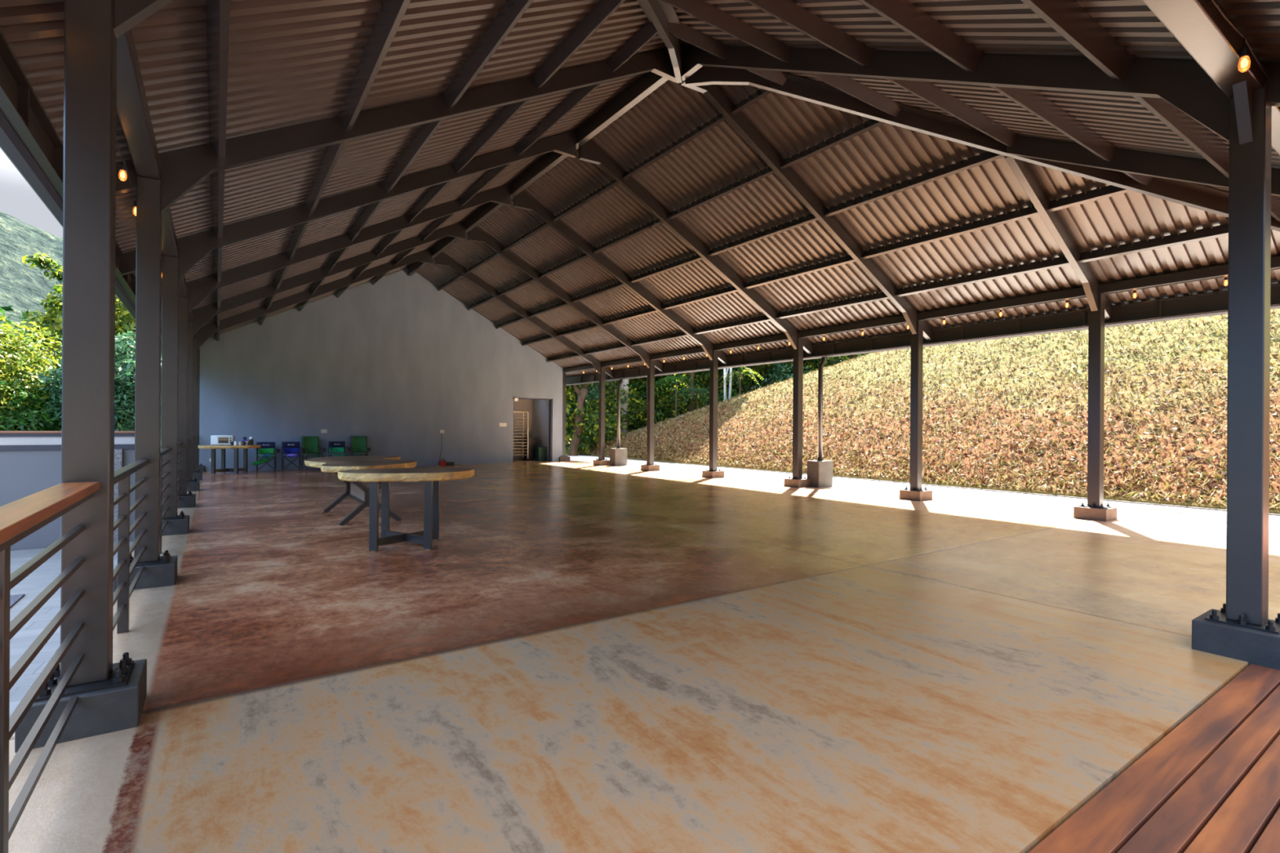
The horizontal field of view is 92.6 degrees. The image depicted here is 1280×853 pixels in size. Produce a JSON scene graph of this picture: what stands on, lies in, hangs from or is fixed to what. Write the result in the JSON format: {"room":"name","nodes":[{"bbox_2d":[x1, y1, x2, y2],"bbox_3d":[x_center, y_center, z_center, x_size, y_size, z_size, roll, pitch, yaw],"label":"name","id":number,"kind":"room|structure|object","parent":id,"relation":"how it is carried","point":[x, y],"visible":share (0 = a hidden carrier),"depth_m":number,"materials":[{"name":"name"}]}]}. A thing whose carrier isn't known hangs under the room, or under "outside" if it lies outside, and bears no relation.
{"room":"open-air pavilion","nodes":[
{"label":"open-air pavilion","id":0,"kind":"room"},
{"bbox_2d":[0,448,134,551],"bbox_3d":[-12.249,0.853,3.020,15.300,1.270,0.200,0,0,-35],"label":"wall","id":1,"kind":"structure","parent":0,"point":[23,473],"depth_m":6.75,"materials":[{"name":"paint"}]},
{"bbox_2d":[0,444,134,450],"bbox_3d":[-12.235,0.194,3.024,15.320,0.057,0.225,0,0,-35],"label":"trim","id":2,"kind":"structure","parent":1,"relation":"on","point":[2,447],"depth_m":6.75,"materials":[{"name":"metal"}]},
{"bbox_2d":[0,436,134,444],"bbox_3d":[-12.242,0.121,3.016,15.300,0.090,0.210,0,0,-35],"label":"trim","id":3,"kind":"structure","parent":1,"relation":"attached to","point":[3,440],"depth_m":6.76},
{"bbox_2d":[0,433,134,436],"bbox_3d":[-12.236,0.056,3.026,15.320,0.040,0.240,0,0,-35],"label":"trim","id":4,"kind":"structure","parent":1,"relation":"attached to","point":[1,434],"depth_m":6.76,"materials":[{"name":"metal"}]},
{"bbox_2d":[113,448,122,542],"bbox_3d":[-6.109,0.806,7.129,0.115,1.085,0.070,0,0,-35],"label":"trim","id":5,"kind":"structure","parent":1,"relation":"attached to","point":[117,452],"depth_m":7.11,"materials":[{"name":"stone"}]},
{"bbox_2d":[8,541,133,717],"bbox_3d":[-5.668,1.442,-0.328,8.320,0.180,12.700,0,0,-35],"label":"floor","id":6,"kind":"structure","parent":0,"point":[36,582],"depth_m":4.42,"materials":[{"name":"concrete"}]},
{"bbox_2d":[0,0,667,338],"bbox_3d":[-4.710,-3.416,10.250,5.882,3.121,21.639,0,0,-35],"label":"ceiling","id":7,"kind":"structure","parent":0,"point":[291,62],"depth_m":5.28,"materials":[{"name":"brown metal"}]},
{"bbox_2d":[0,29,161,352],"bbox_3d":[-7.148,-1.764,8.666,0.215,0.300,21.600,0,0,-35],"label":"fascia","id":8,"kind":"object","parent":7,"relation":"attached to","point":[28,138],"visible":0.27,"depth_m":3.65,"materials":[{"name":"metal"}]},
{"bbox_2d":[205,0,230,341],"bbox_3d":[-6.626,-2.307,9.585,0.108,0.145,20.578,0,0,-35],"label":"purlin","id":9,"kind":"object","parent":7,"relation":"attached to","point":[217,11],"visible":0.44,"depth_m":4.27,"materials":[{"name":"metal"}]},
{"bbox_2d":[334,0,625,297],"bbox_3d":[-5.072,-3.794,12.380,0.108,0.146,17.737,0,0,-35],"label":"purlin","id":10,"kind":"object","parent":7,"relation":"attached to","point":[602,10],"visible":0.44,"depth_m":7.16,"materials":[{"name":"metal"}]},
{"bbox_2d":[199,268,562,471],"bbox_3d":[-7.198,-1.829,19.088,10.607,6.202,0.200,0,0,-35],"label":"wall","id":11,"kind":"structure","parent":0,"point":[398,361],"depth_m":18.49,"materials":[{"name":"grey paint"}]},
{"bbox_2d":[513,397,552,461],"bbox_3d":[-3.791,0.127,21.467,1.495,2.235,0.160,0,0,-35],"label":"door frame","id":12,"kind":"structure","parent":11,"relation":"in","point":[550,409],"depth_m":21.81,"materials":[{"name":"metal"}]},
{"bbox_2d":[406,71,668,275],"bbox_3d":[-3.958,-4.783,14.343,0.100,0.252,15.770,0,0,-35],"label":"ridge beam","id":13,"kind":"structure","parent":11,"relation":"attached to","point":[649,82],"depth_m":9.99,"materials":[{"name":"metal"}]},
{"bbox_2d":[512,399,549,461],"bbox_3d":[-5.143,-0.340,21.672,3.800,3.250,1.700,0,0,-35],"label":"wall","id":14,"kind":"structure","parent":0,"point":[538,410],"depth_m":22.90,"materials":[{"name":"paint"}]},
{"bbox_2d":[8,454,1279,852],"bbox_3d":[-4.600,1.364,17.496,13.720,0.250,46.000,0,0,-35],"label":"floor","id":15,"kind":"structure","parent":0,"point":[583,657],"depth_m":3.21,"materials":[{"name":"concrete"}]},
{"bbox_2d":[0,481,100,852],"bbox_3d":[-1.627,0.747,1.534,0.120,1.024,2.438,0,0,-35],"label":"railing","id":16,"kind":"object","parent":15,"relation":"on","point":[20,518],"visible":1,"depth_m":1.82,"materials":[{"name":"metal"}]},
{"bbox_2d":[14,0,146,752],"bbox_3d":[-2.345,-0.211,2.606,0.370,3.450,0.368,0,0,-35],"label":"steel column","id":17,"kind":"structure","parent":15,"relation":"on","point":[112,697],"depth_m":2.55,"materials":[{"name":"metal"}]},
{"bbox_2d":[113,0,173,38],"bbox_3d":[-1.472,-2.552,3.199,2.990,1.791,0.080,0,0,-35],"label":"rafter","id":18,"kind":"object","parent":17,"relation":"on","point":[127,14],"visible":1,"depth_m":2.66,"materials":[{"name":"metal"}]},
{"bbox_2d":[257,0,410,325],"bbox_3d":[-6.104,-2.807,10.523,0.108,0.146,19.624,0,0,-35],"label":"purlin","id":19,"kind":"object","parent":18,"relation":"attached to","point":[392,12],"visible":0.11,"depth_m":5.13,"materials":[{"name":"metal"}]},
{"bbox_2d":[116,28,199,350],"bbox_3d":[-6.252,-2.030,8.269,0.144,0.135,18.910,0,0,-35],"label":"beam","id":20,"kind":"structure","parent":17,"relation":"on","point":[132,108],"depth_m":3.95,"materials":[{"name":"metal"}]},
{"bbox_2d":[636,0,682,83],"bbox_3d":[-0.245,-3.228,3.821,0.300,3.200,8.106,0,0,11],"label":"rafter","id":21,"kind":"object","parent":20,"relation":"on","point":[660,12],"visible":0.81,"depth_m":6.34,"materials":[{"name":"metal"}]},
{"bbox_2d":[112,458,149,633],"bbox_3d":[-3.138,0.754,3.718,0.060,0.990,2.573,0,0,-35],"label":"railing","id":22,"kind":"object","parent":15,"relation":"on","point":[122,570],"visible":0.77,"depth_m":3.70,"materials":[{"name":"metal"}]},
{"bbox_2d":[113,175,177,591],"bbox_3d":[-3.895,-0.221,4.845,0.370,3.450,0.368,0,0,-35],"label":"steel column","id":23,"kind":"structure","parent":15,"relation":"on","point":[159,571],"depth_m":4.79,"materials":[{"name":"metal"}]},
{"bbox_2d":[115,48,675,213],"bbox_3d":[-1.889,-3.273,6.219,5.735,3.228,0.080,0,0,-35],"label":"rafter","id":24,"kind":"object","parent":23,"relation":"on","point":[183,169],"visible":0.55,"depth_m":5.70,"materials":[{"name":"metal"}]},
{"bbox_2d":[160,448,170,554],"bbox_3d":[-4.687,0.744,5.957,0.060,0.990,2.573,0,0,-35],"label":"railing","id":25,"kind":"object","parent":15,"relation":"on","point":[164,451],"visible":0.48,"depth_m":6.17,"materials":[{"name":"metal"}]},
{"bbox_2d":[160,255,189,535],"bbox_3d":[-5.444,-0.232,7.085,0.370,3.450,0.368,0,0,-35],"label":"steel column","id":26,"kind":"structure","parent":15,"relation":"on","point":[176,524],"depth_m":7.03,"materials":[{"name":"metal"}]},
{"bbox_2d":[119,129,576,279],"bbox_3d":[-3.438,-3.284,8.459,5.735,3.228,0.080,0,0,-35],"label":"rafter","id":27,"kind":"object","parent":26,"relation":"attached to","point":[193,248],"visible":0.76,"depth_m":8.07,"materials":[{"name":"metal"}]},
{"bbox_2d":[177,296,195,508],"bbox_3d":[-6.994,-0.242,9.325,0.370,3.450,0.368,0,0,-35],"label":"steel column","id":28,"kind":"structure","parent":15,"relation":"on","point":[185,500],"depth_m":9.27,"materials":[{"name":"metal"}]},
{"bbox_2d":[186,183,511,313],"bbox_3d":[-4.988,-3.294,10.698,5.735,3.228,0.080,0,0,-35],"label":"rafter","id":29,"kind":"object","parent":28,"relation":"on","point":[198,290],"visible":0.72,"depth_m":10.44,"materials":[{"name":"metal"}]},
{"bbox_2d":[296,0,533,311],"bbox_3d":[-5.594,-3.295,11.442,0.108,0.145,18.690,0,0,-35],"label":"purlin","id":30,"kind":"object","parent":29,"relation":"on","point":[512,11],"visible":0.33,"depth_m":5.94,"materials":[{"name":"metal"}]},
{"bbox_2d":[369,21,658,284],"bbox_3d":[-4.551,-4.294,13.319,0.108,0.146,16.783,0,0,-35],"label":"purlin","id":31,"kind":"object","parent":29,"relation":"on","point":[648,31],"visible":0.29,"depth_m":8.50,"materials":[{"name":"metal"}]},
{"bbox_2d":[186,321,199,491],"bbox_3d":[-8.543,-0.252,11.564,0.370,3.450,0.368,0,0,-35],"label":"steel column","id":32,"kind":"structure","parent":15,"relation":"on","point":[192,485],"depth_m":11.52,"materials":[{"name":"metal"}]},
{"bbox_2d":[192,220,465,334],"bbox_3d":[-6.537,-3.304,12.938,5.735,3.228,0.080,0,0,-35],"label":"rafter","id":33,"kind":"object","parent":32,"relation":"attached to","point":[202,315],"visible":0.76,"depth_m":12.74,"materials":[{"name":"metal"}]},
{"bbox_2d":[192,337,202,479],"bbox_3d":[-10.093,-0.263,13.804,0.370,3.450,0.368,0,0,-35],"label":"steel column","id":34,"kind":"structure","parent":15,"relation":"on","point":[197,474],"depth_m":13.76,"materials":[{"name":"metal"}]},
{"bbox_2d":[196,247,431,348],"bbox_3d":[-8.087,-3.315,15.178,5.735,3.228,0.080,0,0,-35],"label":"rafter","id":35,"kind":"object","parent":34,"relation":"attached to","point":[203,334],"visible":0.69,"depth_m":15.02,"materials":[{"name":"metal"}]},
{"bbox_2d":[196,350,204,471],"bbox_3d":[-11.642,-0.273,16.043,0.370,3.450,0.368,0,0,-35],"label":"steel column","id":36,"kind":"structure","parent":15,"relation":"on","point":[201,468],"depth_m":16.00,"materials":[{"name":"metal"}]},
{"bbox_2d":[198,444,261,474],"bbox_3d":[-10.497,0.840,15.672,1.341,0.720,0.831,0,0,-39],"label":"table","id":37,"kind":"object","parent":15,"relation":"on","point":[223,447],"visible":0.94,"depth_m":15.46,"materials":[{"name":"wood"}]},
{"bbox_2d":[255,441,279,471],"bbox_3d":[-10.055,0.812,16.523,0.540,0.781,0.492,0,0,-35],"label":"camp chair","id":38,"kind":"object","parent":15,"relation":"on","point":[267,447],"visible":0.91,"depth_m":16.64,"materials":[{"name":"green fabric"}]},
{"bbox_2d":[280,441,304,471],"bbox_3d":[-9.566,0.816,16.862,0.540,0.781,0.492,0,0,-35],"label":"camp chair","id":39,"kind":"object","parent":15,"relation":"on","point":[287,447],"visible":0.97,"depth_m":16.97,"materials":[{"name":"blue fabric"}]},
{"bbox_2d":[301,435,325,470],"bbox_3d":[-9.171,0.743,17.195,0.540,0.931,0.523,0,0,-43],"label":"camp chair","id":40,"kind":"object","parent":15,"relation":"on","point":[310,444],"visible":0.91,"depth_m":17.33,"materials":[{"name":"green fabric"}]},
{"bbox_2d":[328,441,350,457],"bbox_3d":[-8.612,0.822,17.522,0.540,0.781,0.492,0,0,-35],"label":"camp chair","id":41,"kind":"object","parent":15,"relation":"on","point":[334,446],"visible":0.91,"depth_m":17.66,"materials":[{"name":"teal fabric"}]},
{"bbox_2d":[350,435,370,456],"bbox_3d":[-8.169,0.750,17.876,0.540,0.931,0.521,0,0,-27],"label":"camp chair","id":42,"kind":"object","parent":15,"relation":"on","point":[358,443],"visible":0.88,"depth_m":18.06,"materials":[{"name":"green fabric"}]},
{"bbox_2d":[304,455,417,525],"bbox_3d":[-3.826,0.867,8.485,1.398,0.796,2.632,0,0,-35],"label":"table","id":43,"kind":"object","parent":15,"relation":"on","point":[357,491],"visible":0.89,"depth_m":8.05,"materials":[{"name":"brown wood"}]},
{"bbox_2d":[337,467,474,551],"bbox_3d":[-2.480,0.861,6.537,1.360,0.785,0.865,0,0,-11],"label":"table","id":44,"kind":"object","parent":15,"relation":"on","point":[431,477],"visible":1,"depth_m":6.21,"materials":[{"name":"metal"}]},
{"bbox_2d":[523,436,538,460],"bbox_3d":[-4.036,0.813,22.469,0.445,0.859,0.503,0,0,-35],"label":"bin","id":45,"kind":"object","parent":15,"relation":"on","point":[532,441],"visible":0.88,"depth_m":22.29,"materials":[{"name":"black plastic"}]},
{"bbox_2d":[559,373,569,461],"bbox_3d":[-2.792,-0.214,22.167,0.405,3.450,0.395,0,0,-35],"label":"steel column","id":46,"kind":"structure","parent":15,"relation":"on","point":[563,458],"depth_m":22.10,"materials":[{"name":"grey metal"}]},
{"bbox_2d":[593,367,609,466],"bbox_3d":[-1.243,-0.203,19.927,0.405,3.450,0.395,0,0,-35],"label":"steel column","id":47,"kind":"structure","parent":15,"relation":"on","point":[601,461],"depth_m":19.86,"materials":[{"name":"grey metal"}]},
{"bbox_2d":[434,252,613,377],"bbox_3d":[-3.260,-3.259,18.517,5.825,3.275,0.080,0,0,-35],"label":"rafter","id":48,"kind":"object","parent":47,"relation":"on","point":[442,259],"visible":0.9,"depth_m":18.21,"materials":[{"name":"metal"}]},
{"bbox_2d":[609,379,626,466],"bbox_3d":[-0.689,-0.085,19.855,0.470,2.900,0.320,0,0,-35],"label":"pedestal","id":49,"kind":"object","parent":15,"relation":"on","point":[618,456],"visible":0.81,"depth_m":19.81,"materials":[{"name":"grey concrete"}]},
{"bbox_2d":[640,360,659,471],"bbox_3d":[0.307,-0.193,17.688,0.405,3.450,0.395,0,0,-35],"label":"steel column","id":50,"kind":"structure","parent":15,"relation":"on","point":[650,466],"depth_m":17.62,"materials":[{"name":"grey metal"}]},
{"bbox_2d":[467,226,663,372],"bbox_3d":[-1.710,-3.248,16.278,5.825,3.275,0.080,0,0,-35],"label":"rafter","id":51,"kind":"object","parent":50,"relation":"attached to","point":[476,234],"visible":0.9,"depth_m":15.95,"materials":[{"name":"metal"}]},
{"bbox_2d":[702,350,724,478],"bbox_3d":[1.856,-0.182,15.448,0.405,3.450,0.395,0,0,-35],"label":"steel column","id":52,"kind":"structure","parent":15,"relation":"on","point":[713,473],"depth_m":15.38,"materials":[{"name":"grey metal"}]},
{"bbox_2d":[513,190,728,364],"bbox_3d":[-0.161,-3.238,14.038,5.825,3.275,0.080,0,0,-35],"label":"rafter","id":53,"kind":"object","parent":52,"relation":"on","point":[522,200],"visible":0.9,"depth_m":13.68,"materials":[{"name":"metal"}]},
{"bbox_2d":[437,88,772,291],"bbox_3d":[-2.960,-4.365,14.510,0.108,0.152,16.634,0,0,-35],"label":"purlin","id":54,"kind":"object","parent":53,"relation":"on","point":[761,93],"visible":0.85,"depth_m":10.22,"materials":[{"name":"metal"}]},
{"bbox_2d":[466,119,885,310],"bbox_3d":[-1.891,-3.850,14.666,0.108,0.152,17.598,0,0,-35],"label":"purlin","id":55,"kind":"object","parent":53,"relation":"on","point":[870,124],"visible":0.86,"depth_m":9.97,"materials":[{"name":"metal"}]},
{"bbox_2d":[495,151,1004,328],"bbox_3d":[-0.823,-3.334,14.821,0.108,0.152,18.561,0,0,-35],"label":"purlin","id":56,"kind":"object","parent":53,"relation":"on","point":[987,157],"visible":0.83,"depth_m":9.77,"materials":[{"name":"metal"}]},
{"bbox_2d":[521,185,1131,346],"bbox_3d":[0.224,-2.830,14.974,0.108,0.152,19.505,0,0,-35],"label":"purlin","id":57,"kind":"object","parent":53,"relation":"on","point":[1108,191],"visible":0.88,"depth_m":9.48,"materials":[{"name":"metal"}]},
{"bbox_2d":[546,223,1228,362],"bbox_3d":[1.270,-2.326,15.126,0.108,0.152,20.449,0,0,-35],"label":"purlin","id":58,"kind":"object","parent":53,"relation":"on","point":[1222,230],"visible":0.86,"depth_m":9.44,"materials":[{"name":"metal"}]},
{"bbox_2d":[783,337,809,487],"bbox_3d":[3.406,-0.172,13.208,0.405,3.450,0.395,0,0,-35],"label":"steel column","id":59,"kind":"structure","parent":15,"relation":"on","point":[797,481],"depth_m":13.15,"materials":[{"name":"grey metal"}]},
{"bbox_2d":[578,139,813,355],"bbox_3d":[1.389,-3.228,11.799,5.825,3.275,0.080,0,0,-35],"label":"rafter","id":60,"kind":"object","parent":59,"relation":"attached to","point":[589,152],"visible":0.9,"depth_m":11.38,"materials":[{"name":"metal"}]},
{"bbox_2d":[806,356,832,487],"bbox_3d":[3.897,-0.054,13.227,0.470,2.900,0.320,0,0,-35],"label":"pedestal","id":61,"kind":"object","parent":15,"relation":"on","point":[820,472],"visible":0.8,"depth_m":13.18,"materials":[{"name":"grey concrete"}]},
{"bbox_2d":[899,320,932,501],"bbox_3d":[4.955,-0.162,10.969,0.405,3.450,0.395,0,0,-35],"label":"steel column","id":62,"kind":"structure","parent":15,"relation":"on","point":[915,491],"depth_m":10.91,"materials":[{"name":"grey metal"}]},
{"bbox_2d":[680,80,932,341],"bbox_3d":[2.938,-3.217,9.559,5.825,3.275,0.080,0,0,-35],"label":"rafter","id":63,"kind":"object","parent":62,"relation":"on","point":[713,92],"visible":0.86,"depth_m":9.24,"materials":[{"name":"metal"}]},
{"bbox_2d":[577,454,1279,515],"bbox_3d":[1.079,1.366,21.425,0.090,0.222,46.000,0,0,-35],"label":"trim","id":64,"kind":"structure","parent":15,"relation":"attached to","point":[1046,495],"depth_m":12.35,"materials":[{"name":"grey concrete"}]},
{"bbox_2d":[1073,293,1117,521],"bbox_3d":[6.505,-0.151,8.729,0.405,3.450,0.395,0,0,-35],"label":"steel column","id":65,"kind":"structure","parent":15,"relation":"on","point":[1095,509],"depth_m":8.67,"materials":[{"name":"grey metal"}]},
{"bbox_2d":[562,255,1279,373],"bbox_3d":[2.598,-1.970,14.393,0.144,0.135,18.910,0,0,-35],"label":"beam","id":66,"kind":"structure","parent":65,"relation":"on","point":[1219,271],"depth_m":9.90,"materials":[{"name":"metal"}]},
{"bbox_2d":[684,66,1279,231],"bbox_3d":[4.566,-3.195,7.150,8.106,3.200,0.300,0,0,10],"label":"rafter","id":67,"kind":"object","parent":66,"relation":"on","point":[1205,197],"visible":0.54,"depth_m":7.27,"materials":[{"name":"metal"}]},
{"bbox_2d":[1004,155,1111,320],"bbox_3d":[5.612,-2.481,8.100,3.080,1.838,0.080,0,0,-35],"label":"rafter","id":68,"kind":"object","parent":65,"relation":"attached to","point":[1021,169],"visible":0.85,"depth_m":7.97,"materials":[{"name":"metal"}]},
{"bbox_2d":[1191,86,1279,670],"bbox_3d":[3.486,-0.172,3.505,0.400,3.450,0.390,0,0,-35],"label":"steel column","id":69,"kind":"structure","parent":15,"relation":"on","point":[1242,629],"depth_m":3.45,"materials":[{"name":"metal"}]},
{"bbox_2d":[680,44,1279,142],"bbox_3d":[2.164,-3.221,5.445,0.080,3.272,5.782,0,0,-35],"label":"rafter","id":70,"kind":"object","parent":69,"relation":"on","point":[1183,83],"visible":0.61,"depth_m":4.41,"materials":[{"name":"metal"}]},
{"bbox_2d":[668,22,786,85],"bbox_3d":[1.050,-4.319,7.101,1.840,0.146,0.108,0,0,-35],"label":"purlin","id":71,"kind":"object","parent":70,"relation":"attached to","point":[692,36],"visible":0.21,"depth_m":6.88,"materials":[{"name":"metal"}]},
{"bbox_2d":[661,0,900,116],"bbox_3d":[1.584,-3.818,6.324,3.740,0.146,0.108,0,0,-35],"label":"purlin","id":72,"kind":"object","parent":70,"relation":"on","point":[701,10],"visible":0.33,"depth_m":6.06,"materials":[{"name":"metal"}]},
{"bbox_2d":[744,0,1018,147],"bbox_3d":[2.118,-3.317,5.548,5.640,0.146,0.108,0,0,-35],"label":"purlin","id":73,"kind":"object","parent":70,"relation":"attached to","point":[788,11],"visible":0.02,"depth_m":5.42,"materials":[{"name":"metal"}]},
{"bbox_2d":[857,0,1151,185],"bbox_3d":[2.651,-2.816,4.772,7.540,0.146,0.108,0,0,-35],"label":"purlin","id":74,"kind":"object","parent":70,"relation":"attached to","point":[904,14],"visible":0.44,"depth_m":4.67,"materials":[{"name":"metal"}]},
{"bbox_2d":[1142,0,1279,155],"bbox_3d":[3.553,-1.964,3.556,10.602,0.135,0.144,0,0,-35],"label":"beam","id":75,"kind":"structure","parent":69,"relation":"on","point":[1198,26],"depth_m":3.03,"materials":[{"name":"metal"}]},
{"bbox_2d":[1006,134,1279,196],"bbox_3d":[5.181,-2.489,5.893,0.080,1.848,3.080,0,0,-35],"label":"rafter","id":76,"kind":"object","parent":75,"relation":"on","point":[1181,168],"visible":0.67,"depth_m":6.13,"materials":[{"name":"metal"}]},
{"bbox_2d":[1210,0,1269,78],"bbox_3d":[2.260,-1.905,2.552,5.848,0.180,0.048,0,0,-35],"label":"string lights","id":77,"kind":"object","parent":75,"relation":"hanging from","point":[1244,63],"visible":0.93,"depth_m":3.11,"materials":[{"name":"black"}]},
{"bbox_2d":[1237,37,1250,72],"bbox_3d":[3.082,-1.897,3.121,0.048,0.175,0.048,0,0,-35],"label":"bulb","id":78,"kind":"object","parent":77,"relation":"attached to","point":[1244,63],"depth_m":3.11,"materials":[{"name":"yellow"}]},
{"bbox_2d":[1232,80,1253,144],"bbox_3d":[3.370,-1.752,3.421,0.155,0.290,0.055,0,0,-35],"label":"knee brace","id":79,"kind":"object","parent":69,"relation":"attached to","point":[1242,91],"visible":1,"depth_m":3.42,"materials":[{"name":"metal"}]},
{"bbox_2d":[416,0,1279,377],"bbox_3d":[-2.242,-3.375,11.938,11.842,3.170,21.671,0,0,-35],"label":"ceiling","id":80,"kind":"structure","parent":0,"point":[885,155],"depth_m":9.14,"materials":[{"name":"brown metal"}]},
{"bbox_2d":[565,283,1279,386],"bbox_3d":[2.526,-1.651,15.360,0.215,0.300,21.600,0,0,-35],"label":"roof beam","id":81,"kind":"structure","parent":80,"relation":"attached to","point":[1215,303],"depth_m":10.32,"materials":[{"name":"metal"}]},
{"bbox_2d":[1021,0,1279,222],"bbox_3d":[3.185,-2.315,3.996,9.440,0.146,0.108,0,0,-35],"label":"purlin","id":82,"kind":"object","parent":80,"relation":"attached to","point":[1070,20],"visible":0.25,"depth_m":3.83,"materials":[{"name":"metal"}]},
{"bbox_2d":[1028,663,1279,852],"bbox_3d":[4.801,1.328,1.725,16.121,0.049,4.321,0,0,-35],"label":"deck","id":83,"kind":"object","parent":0,"point":[1211,784],"visible":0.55,"depth_m":2.15,"materials":[{"name":"brown wood"}]},
{"label":"outside","id":84,"kind":"structure","parent":0,"visible":0},
{"bbox_3d":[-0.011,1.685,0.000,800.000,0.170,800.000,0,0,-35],"label":"ground","id":85,"kind":"structure","parent":84,"visible":0},
{"bbox_2d":[0,305,57,431],"bbox_3d":[-22.802,-1.428,18.767,9.525,6.500,4.948,0,0,-41],"label":"leafy tree","id":86,"kind":"object","parent":85,"relation":"on","point":[2,309],"visible":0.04,"depth_m":20.23,"materials":[{"name":"green plant"}]},
{"bbox_2d":[0,315,62,431],"bbox_3d":[-17.965,-0.976,15.462,6.233,5.501,3.852,0,0,-18],"label":"tree","id":87,"kind":"object","parent":85,"relation":"on","point":[11,374],"visible":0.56,"depth_m":15.83,"materials":[{"name":"green plant"}]},
{"bbox_2d":[0,378,62,431],"bbox_3d":[-16.631,0.103,15.369,5.129,3.010,2.522,0,0,-28],"label":"shrub","id":88,"kind":"object","parent":85,"relation":"on","point":[40,421],"visible":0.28,"depth_m":15.45,"materials":[{"name":"green plant"}]},
{"bbox_2d":[22,252,62,288],"bbox_3d":[-19.827,-2.259,21.578,2.857,7.398,1.180,0,0,-35],"label":"leafy tree","id":89,"kind":"object","parent":85,"relation":"on","point":[42,262],"visible":0.35,"depth_m":21.01,"materials":[{"name":"green plant"}]},
{"bbox_2d":[14,284,161,429],"bbox_3d":[-17.302,-2.218,20.442,4.920,7.343,4.046,0,0,-1],"label":"leafy tree","id":90,"kind":"object","parent":85,"relation":"on","point":[124,321],"visible":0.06,"depth_m":19.20,"materials":[{"name":"green plant"}]},
{"bbox_2d":[37,328,161,431],"bbox_3d":[-14.049,-0.605,16.379,2.784,4.164,2.876,0,0,25],"label":"tree","id":91,"kind":"object","parent":85,"relation":"on","point":[125,377],"visible":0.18,"depth_m":15.84,"materials":[{"name":"green plant"}]},
{"bbox_2d":[565,382,599,456],"bbox_3d":[-2.937,-0.764,26.143,2.908,4.945,1.733,0,0,-7],"label":"gnarled tree","id":92,"kind":"object","parent":85,"relation":"on","point":[573,451],"visible":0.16,"depth_m":26.05,"materials":[{"name":"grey plant"}]},
{"bbox_2d":[565,379,647,455],"bbox_3d":[-2.619,-1.535,27.569,6.099,6.314,4.308,0,0,0],"label":"tree","id":93,"kind":"object","parent":85,"relation":"on","point":[590,433],"visible":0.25,"depth_m":26.74,"materials":[{"name":"green plant"}]},
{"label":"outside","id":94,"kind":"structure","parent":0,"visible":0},
{"bbox_2d":[567,308,1279,514],"bbox_3d":[16.408,-2.077,40.527,46.920,7.315,72.000,0,0,-35],"label":"ground","id":95,"kind":"structure","parent":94,"point":[1216,441],"depth_m":14.71,"materials":[{"name":"beige plant"}]},
{"bbox_2d":[584,377,675,439],"bbox_3d":[-1.117,-2.520,30.392,5.208,7.893,5.116,0,0,43],"label":"tree","id":96,"kind":"object","parent":95,"relation":"on","point":[642,387],"visible":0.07,"depth_m":29.97,"materials":[{"name":"green plant"}]},
{"bbox_2d":[608,373,685,434],"bbox_3d":[-0.262,-2.421,29.995,4.474,6.784,4.601,0,0,29],"label":"tree","id":97,"kind":"object","parent":95,"relation":"on","point":[666,409],"visible":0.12,"depth_m":29.67,"materials":[{"name":"green plant"}]},
{"bbox_2d":[628,370,719,419],"bbox_3d":[1.661,-2.908,31.278,4.903,7.657,4.091,0,0,3],"label":"tree","id":98,"kind":"object","parent":95,"relation":"on","point":[681,404],"visible":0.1,"depth_m":30.58,"materials":[{"name":"green plant"}]},
{"bbox_2d":[641,374,709,417],"bbox_3d":[1.601,-1.265,27.455,3.068,2.082,3.061,0,0,-35],"label":"tree","id":99,"kind":"object","parent":95,"relation":"on","point":[676,377],"visible":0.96,"depth_m":27.44,"materials":[{"name":"green plant"}]},
{"bbox_2d":[666,366,752,417],"bbox_3d":[3.779,-3.164,32.168,5.319,8.328,3.974,0,0,32],"label":"tree","id":100,"kind":"object","parent":95,"relation":"on","point":[735,379],"visible":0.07,"depth_m":31.44,"materials":[{"name":"green plant"}]},
{"bbox_2d":[688,363,773,407],"bbox_3d":[4.694,-3.467,32.590,5.104,8.836,4.958,0,0,9],"label":"tree","id":101,"kind":"object","parent":95,"relation":"on","point":[762,367],"visible":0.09,"depth_m":32.20,"materials":[{"name":"green plant"}]},
{"bbox_2d":[733,362,808,395],"bbox_3d":[6.593,-3.773,32.758,6.091,8.792,4.005,0,0,42],"label":"tree","id":102,"kind":"object","parent":95,"relation":"on","point":[766,381],"visible":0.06,"depth_m":31.72,"materials":[{"name":"green plant"}]},
{"bbox_2d":[808,354,853,371],"bbox_3d":[11.547,-4.998,33.714,5.655,9.867,4.473,0,0,8],"label":"tree","id":103,"kind":"object","parent":95,"relation":"on","point":[837,360],"visible":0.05,"depth_m":32.63,"materials":[{"name":"green plant"}]},
{"bbox_2d":[577,315,1279,507],"bbox_3d":[8.084,-1.907,21.088,11.154,6.581,26.636,0,0,-35],"label":"vegetation","id":104,"kind":"object","parent":95,"relation":"on","point":[1197,459],"visible":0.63,"depth_m":14.58,"materials":[{"name":"brown plant"}]},
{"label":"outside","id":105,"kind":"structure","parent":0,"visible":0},
{"bbox_2d":[0,210,119,343],"bbox_3d":[-121.901,-21.247,79.724,230.000,47.192,130.000,0,0,-35],"label":"mountain","id":106,"kind":"structure","parent":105,"point":[23,287],"depth_m":86.73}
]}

